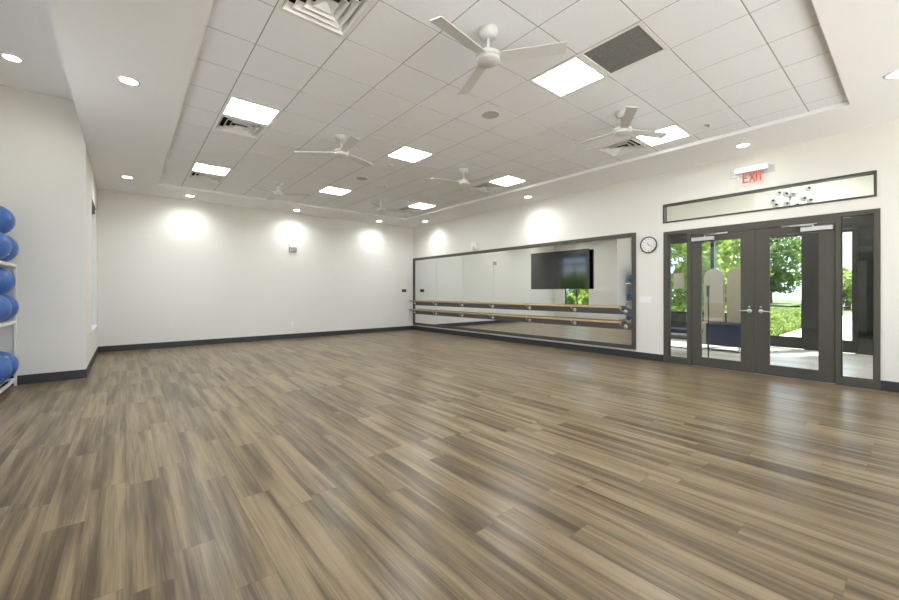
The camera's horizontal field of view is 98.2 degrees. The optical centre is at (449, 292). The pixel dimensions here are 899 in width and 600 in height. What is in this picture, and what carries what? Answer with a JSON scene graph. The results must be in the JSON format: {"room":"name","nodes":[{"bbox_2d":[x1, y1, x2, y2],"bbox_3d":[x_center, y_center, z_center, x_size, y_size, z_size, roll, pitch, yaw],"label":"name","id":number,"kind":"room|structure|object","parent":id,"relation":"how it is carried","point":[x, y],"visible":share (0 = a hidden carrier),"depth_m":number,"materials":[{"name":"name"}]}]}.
{"room":"exercise studio","nodes":[
{"label":"exercise studio","id":0,"kind":"room"},
{"bbox_2d":[0,84,61,375],"bbox_3d":[-6.127,-0.862,5.397,1.105,4.410,0.200,0,0,-40],"label":"wall","id":1,"kind":"structure","parent":0,"point":[30,122],"depth_m":5.50,"materials":[{"name":"white paint"}]},
{"bbox_2d":[0,0,72,100],"bbox_3d":[-2.388,-2.872,1.245,1.155,0.100,10.966,0,0,-40],"label":"ceiling","id":2,"kind":"structure","parent":0,"point":[27,33],"depth_m":4.55,"materials":[{"name":"white paint"}]},
{"bbox_2d":[0,53,23,62],"bbox_3d":[-5.271,-2.819,4.691,0.200,0.006,0.200,0,0,-40],"label":"recessed light","id":3,"kind":"object","parent":2,"relation":"in","point":[10,57],"visible":1,"depth_m":4.68,"materials":[{"name":"white glass"}]},
{"bbox_2d":[62,98,97,370],"bbox_3d":[-6.549,-0.862,6.966,0.250,4.410,3.154,0,0,-40],"label":"wall","id":4,"kind":"structure","parent":0,"point":[79,186],"depth_m":5.77,"materials":[{"name":"white paint"}]},
{"bbox_2d":[92,204,97,330],"bbox_3d":[-6.783,-0.492,7.288,0.240,2.353,1.380,0,0,-40],"label":"window","id":5,"kind":"structure","parent":4,"relation":"in","point":[93,209],"depth_m":7.52,"materials":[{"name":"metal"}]},
{"bbox_2d":[98,189,412,346],"bbox_3d":[-4.513,-0.862,10.836,8.327,4.410,0.200,0,0,-40],"label":"wall","id":6,"kind":"structure","parent":0,"point":[170,269],"depth_m":9.91,"materials":[{"name":"white paint"}]},
{"bbox_2d":[98,326,412,352],"bbox_3d":[-4.353,1.218,10.830,8.065,0.130,0.012,0,0,-40],"label":"baseboard","id":7,"kind":"structure","parent":6,"relation":"attached to","point":[356,331],"depth_m":9.93,"materials":[{"name":"grey rubber"}]},
{"bbox_2d":[289,243,296,251],"bbox_3d":[-4.348,-1.242,10.812,0.210,0.240,0.052,0,0,-40],"label":"fire alarm strobe","id":8,"kind":"object","parent":6,"relation":"attached to","point":[292,246],"visible":1,"depth_m":10.79,"materials":[{"name":"white plastic"}]},
{"bbox_2d":[289,247,296,251],"bbox_3d":[-4.349,-1.181,10.813,0.200,0.119,0.045,0,0,-40],"label":"grille","id":9,"kind":"object","parent":8,"relation":"attached to","point":[291,249],"depth_m":10.79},
{"bbox_2d":[0,329,898,599],"bbox_3d":[1.227,1.313,6.295,13.570,0.060,14.520,0,0,-40],"label":"floor","id":10,"kind":"structure","parent":0,"point":[413,464],"depth_m":2.71,"materials":[{"name":"wood"}]},
{"bbox_2d":[0,261,16,393],"bbox_3d":[-5.802,0.451,4.863,0.402,1.665,0.995,0,0,-40],"label":"ball rack","id":11,"kind":"object","parent":10,"relation":"on","point":[2,263],"visible":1,"depth_m":5.34,"materials":[{"name":"white metal"}]},
{"bbox_2d":[0,356,11,383],"bbox_3d":[-5.657,0.971,4.772,0.395,0.397,0.396,0,0,-16],"label":"exercise ball","id":12,"kind":"object","parent":11,"relation":"on","point":[5,366],"visible":1,"depth_m":4.80,"materials":[{"name":"blue plastic"}]},
{"bbox_2d":[0,232,11,258],"bbox_3d":[-5.657,-0.579,4.772,0.397,0.397,0.398,0,0,-17],"label":"exercise ball","id":13,"kind":"object","parent":11,"relation":"on","point":[5,243],"visible":1,"depth_m":4.80,"materials":[{"name":"blue plastic"}]},
{"bbox_2d":[0,206,15,233],"bbox_3d":[-5.788,-0.919,4.930,0.397,0.397,0.396,0,0,-23],"label":"exercise ball","id":14,"kind":"object","parent":13,"relation":"on","point":[7,219],"visible":1,"depth_m":4.93,"materials":[{"name":"blue plastic"}]},
{"bbox_2d":[0,295,11,321],"bbox_3d":[-5.657,0.201,4.772,0.396,0.396,0.396,0,0,-13],"label":"exercise ball","id":15,"kind":"object","parent":11,"relation":"on","point":[5,305],"visible":1,"depth_m":4.80,"materials":[{"name":"blue plastic"}]},
{"bbox_2d":[0,267,14,294],"bbox_3d":[-5.788,-0.139,4.930,0.396,0.396,0.397,0,0,36],"label":"exercise ball","id":16,"kind":"object","parent":15,"relation":"on","point":[7,279],"visible":1,"depth_m":4.94,"materials":[{"name":"blue plastic"}]},
{"bbox_2d":[0,261,15,266],"bbox_3d":[-5.802,-0.362,4.863,0.400,0.036,0.991,0,0,-40],"label":"shelf","id":17,"kind":"object","parent":11,"relation":"attached to","point":[2,264],"depth_m":5.07,"materials":[{"name":"white metal"}]},
{"bbox_2d":[0,320,15,326],"bbox_3d":[-5.802,0.403,4.863,0.400,0.036,0.991,0,0,-40],"label":"shelf","id":18,"kind":"object","parent":11,"relation":"attached to","point":[8,322],"depth_m":5.11,"materials":[{"name":"white metal"}]},
{"bbox_2d":[0,378,15,393],"bbox_3d":[-5.802,1.198,4.863,0.400,0.036,0.991,0,0,-40],"label":"shelf","id":19,"kind":"object","parent":11,"relation":"attached to","point":[12,380],"depth_m":5.08,"materials":[{"name":"white metal"}]},
{"bbox_2d":[0,351,18,377],"bbox_3d":[-5.922,0.971,5.091,0.396,0.396,0.397,0,0,-18],"label":"exercise ball","id":20,"kind":"object","parent":11,"relation":"on","point":[12,359],"visible":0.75,"depth_m":5.12,"materials":[{"name":"blue plastic"}]},
{"bbox_2d":[0,235,18,261],"bbox_3d":[-5.923,-0.579,5.091,0.397,0.396,0.396,0,0,-20],"label":"exercise ball","id":21,"kind":"object","parent":11,"relation":"on","point":[15,248],"visible":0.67,"depth_m":5.13,"materials":[{"name":"blue plastic"}]},
{"bbox_2d":[2,294,18,321],"bbox_3d":[-5.922,0.201,5.091,0.396,0.396,0.397,0,0,-9],"label":"exercise ball","id":22,"kind":"object","parent":11,"relation":"on","point":[15,306],"visible":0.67,"depth_m":5.13,"materials":[{"name":"blue plastic"}]},
{"bbox_2d":[671,327,702,348],"bbox_3d":[4.830,1.023,8.233,0.450,0.520,0.800,0,0,-40],"label":"bench","id":23,"kind":"object","parent":10,"relation":"on","point":[674,330],"visible":0.2,"depth_m":8.04,"materials":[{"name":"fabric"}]},
{"bbox_2d":[707,286,708,357],"bbox_3d":[4.750,0.581,7.148,0.180,1.404,0.180,0,0,-40],"label":"pole","id":24,"kind":"object","parent":10,"relation":"on","point":[707,286],"visible":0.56,"depth_m":7.14,"materials":[{"name":"black metal"}]},
{"bbox_2d":[702,268,740,352],"bbox_3d":[6.042,0.373,8.628,0.520,1.820,0.840,0,0,-40],"label":"booth","id":25,"kind":"object","parent":10,"relation":"on","point":[721,333],"visible":0.74,"depth_m":8.63,"materials":[{"name":"beige fabric"}]},
{"bbox_2d":[46,0,898,227],"bbox_3d":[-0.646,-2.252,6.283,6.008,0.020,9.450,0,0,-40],"label":"ceiling","id":26,"kind":"structure","parent":0,"point":[384,30],"depth_m":4.33,"materials":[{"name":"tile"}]},
{"bbox_2d":[116,75,140,85],"bbox_3d":[-3.333,-2.193,4.047,0.200,0.006,0.200,0,0,-40],"label":"recessed light","id":27,"kind":"object","parent":26,"relation":"in","point":[127,80],"visible":1,"depth_m":4.03,"materials":[{"name":"white glass"}]},
{"bbox_2d":[186,171,225,182],"bbox_3d":[-4.738,-2.297,7.583,0.586,0.130,0.586,0,0,-40],"label":"ceiling vent","id":28,"kind":"object","parent":26,"relation":"in","point":[192,174],"visible":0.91,"depth_m":7.63,"materials":[{"name":"white metal"}]},
{"bbox_2d":[190,162,231,175],"bbox_3d":[-4.361,-2.255,7.128,0.590,0.034,0.586,0,0,-40],"label":"recessed light","id":29,"kind":"object","parent":26,"relation":"in","point":[198,167],"visible":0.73,"depth_m":7.14,"materials":[{"name":"white plastic"}]},
{"bbox_2d":[212,114,268,139],"bbox_3d":[-2.849,-2.297,5.306,0.586,0.130,0.586,0,0,-40],"label":"ceiling vent","id":30,"kind":"object","parent":26,"relation":"in","point":[224,123],"visible":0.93,"depth_m":5.35,"materials":[{"name":"white metal"}]},
{"bbox_2d":[220,95,282,125],"bbox_3d":[-2.471,-2.255,4.851,0.590,0.034,0.586,0,0,-40],"label":"recessed light","id":31,"kind":"object","parent":26,"relation":"in","point":[235,107],"visible":0.75,"depth_m":4.85,"materials":[{"name":"white plastic"}]},
{"bbox_2d":[249,181,311,199],"bbox_3d":[-3.348,-2.103,7.940,1.019,0.278,1.176,0,0,-8],"label":"ceiling fan","id":32,"kind":"object","parent":26,"relation":"hanging from","point":[278,192],"visible":1,"depth_m":7.92,"materials":[{"name":"white plastic"}]},
{"bbox_2d":[275,0,377,38],"bbox_3d":[-0.959,-2.297,3.030,0.586,0.130,0.586,0,0,-40],"label":"ceiling vent","id":33,"kind":"object","parent":26,"relation":"in","point":[338,17],"visible":1,"depth_m":3.13,"materials":[{"name":"white metal"}]},
{"bbox_2d":[294,134,372,166],"bbox_3d":[-1.496,-2.103,5.726,1.176,0.278,1.019,0,0,28],"label":"ceiling fan","id":34,"kind":"object","parent":26,"relation":"hanging from","point":[342,152],"visible":1,"depth_m":5.56,"materials":[{"name":"white plastic"}]},
{"bbox_2d":[317,186,352,195],"bbox_3d":[-2.539,-2.255,8.640,0.590,0.034,0.586,0,0,-40],"label":"recessed light","id":35,"kind":"object","parent":26,"relation":"in","point":[328,189],"visible":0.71,"depth_m":8.66,"materials":[{"name":"white plastic"}]},
{"bbox_2d":[321,187,348,194],"bbox_3d":[-2.539,-2.252,8.640,0.516,0.008,0.516,0,0,-40],"label":"diffuser","id":36,"kind":"object","parent":35,"relation":"attached to","point":[330,190],"depth_m":8.70,"materials":[{"name":"white plastic"}]},
{"bbox_2d":[356,177,367,180],"bbox_3d":[-1.729,-2.238,7.682,0.246,0.007,0.246,0,0,-40],"label":"ceiling speaker","id":37,"kind":"object","parent":26,"relation":"attached to","point":[357,178],"visible":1,"depth_m":7.67,"materials":[{"name":"grey metal"}]},
{"bbox_2d":[361,199,406,212],"bbox_3d":[-1.537,-2.103,9.491,1.019,0.278,1.176,0,0,-25],"label":"ceiling fan","id":38,"kind":"object","parent":26,"relation":"hanging from","point":[379,209],"visible":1,"depth_m":9.43,"materials":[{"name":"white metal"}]},
{"bbox_2d":[385,145,433,162],"bbox_3d":[-0.649,-2.255,6.363,0.590,0.034,0.586,0,0,-40],"label":"recessed light","id":39,"kind":"object","parent":26,"relation":"in","point":[405,153],"visible":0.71,"depth_m":6.36,"materials":[{"name":"white plastic"}]},
{"bbox_2d":[389,147,429,161],"bbox_3d":[-0.649,-2.252,6.363,0.516,0.008,0.516,0,0,-40],"label":"diffuser","id":40,"kind":"object","parent":39,"relation":"attached to","point":[409,154],"depth_m":6.36,"materials":[{"name":"white plastic"}]},
{"bbox_2d":[396,207,423,212],"bbox_3d":[-1.095,-2.297,10.607,0.586,0.130,0.586,0,0,-40],"label":"ceiling vent","id":41,"kind":"object","parent":26,"relation":"in","point":[408,209],"visible":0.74,"depth_m":10.57,"materials":[{"name":"white metal"}]},
{"bbox_2d":[406,202,435,209],"bbox_3d":[-0.718,-2.255,10.152,0.590,0.034,0.586,0,0,-40],"label":"recessed light","id":42,"kind":"object","parent":26,"relation":"in","point":[419,205],"visible":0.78,"depth_m":10.18,"materials":[{"name":"white plastic"}]},
{"bbox_2d":[410,203,432,208],"bbox_3d":[-0.718,-2.252,10.152,0.516,0.008,0.516,0,0,-40],"label":"diffuser","id":43,"kind":"object","parent":42,"relation":"attached to","point":[418,205],"depth_m":10.22,"materials":[{"name":"white plastic"}]},
{"bbox_2d":[430,168,495,191],"bbox_3d":[0.277,-2.103,7.253,1.176,0.278,1.019,0,0,6],"label":"ceiling fan","id":44,"kind":"object","parent":26,"relation":"hanging from","point":[464,183],"visible":1,"depth_m":7.03,"materials":[{"name":"white plastic"}]},
{"bbox_2d":[468,182,504,191],"bbox_3d":[0.794,-2.297,8.330,0.586,0.130,0.586,0,0,-40],"label":"ceiling vent","id":45,"kind":"object","parent":26,"relation":"in","point":[486,186],"visible":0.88,"depth_m":8.35,"materials":[{"name":"white metal"}]},
{"bbox_2d":[481,110,499,118],"bbox_3d":[0.516,-2.238,4.922,0.246,0.007,0.246,0,0,-40],"label":"ceiling speaker","id":46,"kind":"object","parent":26,"relation":"attached to","point":[490,114],"visible":1,"depth_m":4.91,"materials":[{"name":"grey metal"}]},
{"bbox_2d":[430,16,566,94],"bbox_3d":[0.462,-2.103,3.301,1.019,0.278,1.176,0,0,12],"label":"ceiling fan","id":47,"kind":"object","parent":26,"relation":"hanging from","point":[487,57],"visible":1,"depth_m":3.25,"materials":[{"name":"white plastic"}]},
{"bbox_2d":[166,0,839,214],"bbox_3d":[-0.646,-2.252,6.283,6.018,0.018,9.460,0,0,-40],"label":"trim","id":48,"kind":"structure","parent":26,"relation":"attached to","point":[258,0],"depth_m":4.23,"materials":[{"name":"white metal"}]},
{"bbox_2d":[488,175,527,186],"bbox_3d":[1.172,-2.255,7.875,0.590,0.034,0.586,0,0,-40],"label":"recessed light","id":49,"kind":"object","parent":26,"relation":"in","point":[508,180],"visible":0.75,"depth_m":7.88,"materials":[{"name":"white plastic"}]},
{"bbox_2d":[491,176,523,185],"bbox_3d":[1.172,-2.252,7.875,0.516,0.008,0.516,0,0,-40],"label":"diffuser","id":50,"kind":"object","parent":49,"relation":"attached to","point":[506,180],"depth_m":7.91,"materials":[{"name":"white plastic"}]},
{"bbox_2d":[528,55,608,97],"bbox_3d":[1.241,-2.255,4.086,0.590,0.034,0.586,0,0,-40],"label":"recessed light","id":51,"kind":"object","parent":26,"relation":"in","point":[575,73],"visible":0.77,"depth_m":4.08,"materials":[{"name":"white plastic"}]},
{"bbox_2d":[572,106,668,144],"bbox_3d":[2.283,-2.103,4.876,1.019,0.278,1.176,0,0,-15],"label":"ceiling fan","id":52,"kind":"object","parent":26,"relation":"hanging from","point":[626,115],"visible":1,"depth_m":4.83,"materials":[{"name":"white plastic"}]},
{"bbox_2d":[595,137,648,156],"bbox_3d":[2.684,-2.297,6.053,0.586,0.130,0.586,0,0,-40],"label":"ceiling vent","id":53,"kind":"object","parent":26,"relation":"in","point":[629,145],"visible":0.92,"depth_m":6.08,"materials":[{"name":"white metal"}]},
{"bbox_2d":[578,21,669,75],"bbox_3d":[1.619,-2.245,3.631,0.590,0.014,0.586,0,0,-40],"label":"ceiling vent","id":54,"kind":"object","parent":26,"relation":"in","point":[635,44],"visible":1,"depth_m":3.61,"materials":[{"name":"grey metal"}]},
{"bbox_2d":[633,124,691,146],"bbox_3d":[3.062,-2.255,5.598,0.590,0.034,0.586,0,0,-40],"label":"recessed light","id":55,"kind":"object","parent":26,"relation":"in","point":[676,132],"visible":0.74,"depth_m":5.62,"materials":[{"name":"white plastic"}]},
{"bbox_2d":[735,143,750,147],"bbox_3d":[4.390,-2.193,5.827,0.200,0.006,0.200,0,0,-40],"label":"recessed light","id":56,"kind":"object","parent":26,"relation":"in","point":[742,145],"visible":1,"depth_m":5.82,"materials":[{"name":"white glass"}]},
{"bbox_2d":[883,70,898,79],"bbox_3d":[4.510,-2.193,3.917,0.200,0.006,0.200,0,0,-40],"label":"recessed light","id":57,"kind":"object","parent":26,"relation":"in","point":[895,74],"visible":1,"depth_m":3.94,"materials":[{"name":"white glass"}]},
{"bbox_2d":[413,121,898,383],"bbox_3d":[3.337,-0.862,8.046,0.190,4.410,14.520,0,0,-40],"label":"wall","id":58,"kind":"structure","parent":0,"point":[636,205],"depth_m":7.03,"materials":[{"name":"white paint"}]},
{"bbox_2d":[471,242,476,248],"bbox_3d":[0.694,-1.317,10.999,0.107,0.200,0.180,0,0,-40],"label":"wall sensor","id":59,"kind":"object","parent":58,"relation":"attached to","point":[473,244],"visible":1,"depth_m":10.95,"materials":[{"name":"white plastic"}]},
{"bbox_2d":[413,233,635,350],"bbox_3d":[1.181,-0.008,10.468,0.035,2.298,7.600,0,0,-40],"label":"wall mirror","id":60,"kind":"object","parent":58,"relation":"attached to","point":[500,275],"visible":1,"depth_m":9.59,"materials":[{"name":"clear mirror"}]},
{"bbox_2d":[409,300,631,314],"bbox_3d":[1.095,0.359,10.443,0.176,0.167,7.520,0,0,-40],"label":"ballet barre","id":61,"kind":"object","parent":60,"relation":"attached to","point":[515,306],"visible":1,"depth_m":9.31,"materials":[{"name":"brown wood"}]},
{"bbox_2d":[409,309,631,329],"bbox_3d":[1.095,0.657,10.443,0.176,0.167,7.520,0,0,-40],"label":"ballet barre","id":62,"kind":"object","parent":60,"relation":"attached to","point":[532,319],"visible":1,"depth_m":9.31,"materials":[{"name":"brown wood"}]},
{"bbox_2d":[531,248,588,288],"bbox_3d":[2.484,-0.495,8.820,0.110,0.853,1.514,0,0,-40],"label":"television","id":63,"kind":"object","parent":60,"relation":"attached to","point":[568,269],"visible":1,"depth_m":8.71,"materials":[{"name":"black plastic"}]},
{"bbox_2d":[640,297,652,302],"bbox_3d":[3.743,0.149,7.398,0.013,0.098,0.222,0,0,-40],"label":"switch plate","id":64,"kind":"object","parent":58,"relation":"attached to","point":[642,299],"visible":1,"depth_m":7.39,"materials":[{"name":"white plastic"}]},
{"bbox_2d":[640,237,656,252],"bbox_3d":[3.760,-0.895,7.360,0.036,0.310,0.310,0,0,-40],"label":"wall clock","id":65,"kind":"object","parent":58,"relation":"attached to","point":[648,244],"visible":1,"depth_m":7.36,"materials":[{"name":"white plastic"}]},
{"bbox_2d":[413,326,898,391],"bbox_3d":[3.259,1.218,7.982,0.012,0.130,14.120,0,0,-40],"label":"baseboard","id":66,"kind":"structure","parent":58,"relation":"attached to","point":[891,386],"depth_m":8.62,"materials":[{"name":"grey rubber"}]},
{"bbox_2d":[669,233,686,358],"bbox_3d":[4.128,0.068,7.024,0.040,2.220,0.314,0,0,-40],"label":"window","id":67,"kind":"structure","parent":58,"relation":"in","point":[685,233],"depth_m":7.13,"materials":[{"name":"black metal"}]},
{"bbox_2d":[674,273,683,288],"bbox_3d":[4.136,-0.202,7.026,0.004,0.280,0.170,0,0,-40],"label":"notice","id":68,"kind":"object","parent":67,"relation":"attached to","point":[678,277],"visible":1,"depth_m":7.02,"materials":[{"name":"beige paper"}]},
{"bbox_2d":[691,230,754,372],"bbox_3d":[4.501,0.143,6.462,0.145,2.267,0.895,0,0,-40],"label":"door","id":69,"kind":"structure","parent":58,"relation":"in","point":[747,237],"depth_m":6.35,"materials":[{"name":"brown metal"}]},
{"bbox_2d":[730,163,774,182],"bbox_3d":[4.748,-1.817,6.131,0.085,0.330,0.570,0,0,-40],"label":"exit sign","id":70,"kind":"object","parent":58,"relation":"attached to","point":[752,170],"visible":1,"depth_m":6.11,"materials":[{"name":"white plastic"}]},
{"bbox_2d":[663,170,876,223],"bbox_3d":[4.821,-1.435,6.187,0.122,0.348,2.659,0,0,-40],"label":"window","id":71,"kind":"structure","parent":58,"relation":"in","point":[874,172],"depth_m":5.91,"materials":[{"name":"brown metal"}]},
{"bbox_2d":[663,208,880,389],"bbox_3d":[4.842,0.091,6.177,0.142,2.389,2.680,0,0,-40],"label":"trim","id":72,"kind":"structure","parent":58,"relation":"attached to","point":[833,217],"depth_m":5.44,"materials":[{"name":"brown metal"}]},
{"bbox_2d":[755,222,834,382],"bbox_3d":[5.078,0.143,5.767,0.145,2.267,0.896,0,0,-40],"label":"door","id":73,"kind":"structure","parent":58,"relation":"in","point":[825,372],"depth_m":5.71,"materials":[{"name":"brown metal"}]},
{"bbox_2d":[841,214,873,380],"bbox_3d":[5.555,0.068,5.304,0.040,2.220,0.310,0,0,-40],"label":"window","id":74,"kind":"structure","parent":58,"relation":"in","point":[867,214],"depth_m":5.40,"materials":[{"name":"black metal"}]},
{"bbox_2d":[667,175,873,355],"bbox_3d":[7.706,-0.687,8.996,0.150,4.060,7.200,0,0,-40],"label":"wall","id":75,"kind":"structure","parent":0,"point":[863,185],"depth_m":9.14,"materials":[{"name":"white paint"}]},
{"bbox_2d":[671,215,872,354],"bbox_3d":[7.431,-0.242,9.319,0.100,3.050,4.256,0,0,-40],"label":"window","id":76,"kind":"structure","parent":75,"relation":"in","point":[863,225],"depth_m":8.07,"materials":[{"name":"clear glass"}]},
{"bbox_2d":[770,233,803,348],"bbox_3d":[7.627,-0.029,9.027,0.132,2.605,0.892,0,0,-40],"label":"door","id":77,"kind":"structure","parent":76,"relation":"attached to","point":[775,341],"depth_m":8.79,"materials":[{"name":"black metal"}]},
{"bbox_2d":[843,228,854,352],"bbox_3d":[8.252,-0.029,8.273,0.132,2.605,0.512,0,0,-40],"label":"door","id":78,"kind":"structure","parent":76,"relation":"attached to","point":[848,345],"depth_m":8.11,"materials":[{"name":"black metal"}]},
{"bbox_3d":[6.245,-2.667,7.783,3.948,0.100,7.500,0,0,-40],"label":"ceiling","id":79,"kind":"structure","parent":0,"visible":0},
{"bbox_2d":[769,185,813,207],"bbox_3d":[6.391,-2.104,7.285,0.676,1.025,0.641,0,0,-40],"label":"chandelier","id":80,"kind":"object","parent":79,"relation":"hanging from","point":[788,194],"visible":0.94,"depth_m":7.24,"materials":[{"name":"metal"}]},
{"bbox_3d":[-2.845,-0.862,0.735,0.200,4.410,11.166,0,0,-40],"label":"wall","id":81,"kind":"structure","parent":0,"visible":0},
{"bbox_2d":[0,347,97,386],"bbox_3d":[-3.388,1.218,2.457,1.169,0.130,14.108,0,0,-40],"label":"baseboard","id":82,"kind":"structure","parent":81,"relation":"attached to","point":[74,374],"depth_m":5.61,"materials":[{"name":"grey rubber"}]},
{"label":"outside","id":83,"kind":"structure","parent":0,"visible":0},
{"bbox_2d":[672,300,851,335],"bbox_3d":[16.043,1.478,19.815,130.000,0.210,130.000,0,0,-40],"label":"ground","id":84,"kind":"structure","parent":83,"point":[775,302],"depth_m":47.21,"materials":[{"name":"green plant"}]},
{"bbox_2d":[671,239,734,311],"bbox_3d":[9.095,-1.194,14.970,2.917,5.144,3.069,0,0,12],"label":"leafy tree","id":85,"kind":"object","parent":84,"relation":"on","point":[679,302],"visible":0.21,"depth_m":14.40,"materials":[{"name":"green plant"}]},
{"bbox_2d":[702,239,740,311],"bbox_3d":[12.121,-1.027,18.298,2.354,4.808,3.241,0,0,-40],"label":"leafy tree","id":86,"kind":"object","parent":84,"relation":"on","point":[736,251],"visible":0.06,"depth_m":17.41,"materials":[{"name":"green plant"}]},
{"bbox_2d":[717,244,774,309],"bbox_3d":[15.419,-1.539,22.230,4.125,5.834,4.489,0,0,-40],"label":"leafy tree","id":87,"kind":"object","parent":84,"relation":"on","point":[738,263],"visible":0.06,"depth_m":21.09,"materials":[{"name":"green plant"}]},
{"bbox_2d":[725,304,800,334],"bbox_3d":[12.754,0.932,14.861,13.474,0.922,1.262,0,0,-40],"label":"hedge","id":88,"kind":"object","parent":84,"relation":"on","point":[782,319],"visible":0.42,"depth_m":12.93,"materials":[{"name":"green plant"}]},
{"bbox_2d":[733,236,800,302],"bbox_3d":[40.385,-3.182,48.517,8.168,9.125,8.111,0,0,-24],"label":"leafy tree","id":89,"kind":"object","parent":84,"relation":"on","point":[791,251],"visible":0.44,"depth_m":46.81,"materials":[{"name":"green plant"}]},
{"bbox_2d":[843,267,851,309],"bbox_3d":[31.368,-0.350,30.581,4.372,3.470,4.993,0,0,-40],"label":"leafy tree","id":90,"kind":"object","parent":84,"relation":"on","point":[847,276],"visible":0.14,"depth_m":30.10,"materials":[{"name":"green plant"}]},
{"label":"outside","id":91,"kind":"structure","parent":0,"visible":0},
{"bbox_2d":[779,313,851,339],"bbox_3d":[27.822,1.348,22.651,48.250,0.050,6.120,0,0,-40],"label":"path","id":92,"kind":"structure","parent":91,"point":[847,319],"depth_m":13.11,"materials":[{"name":"concrete"}]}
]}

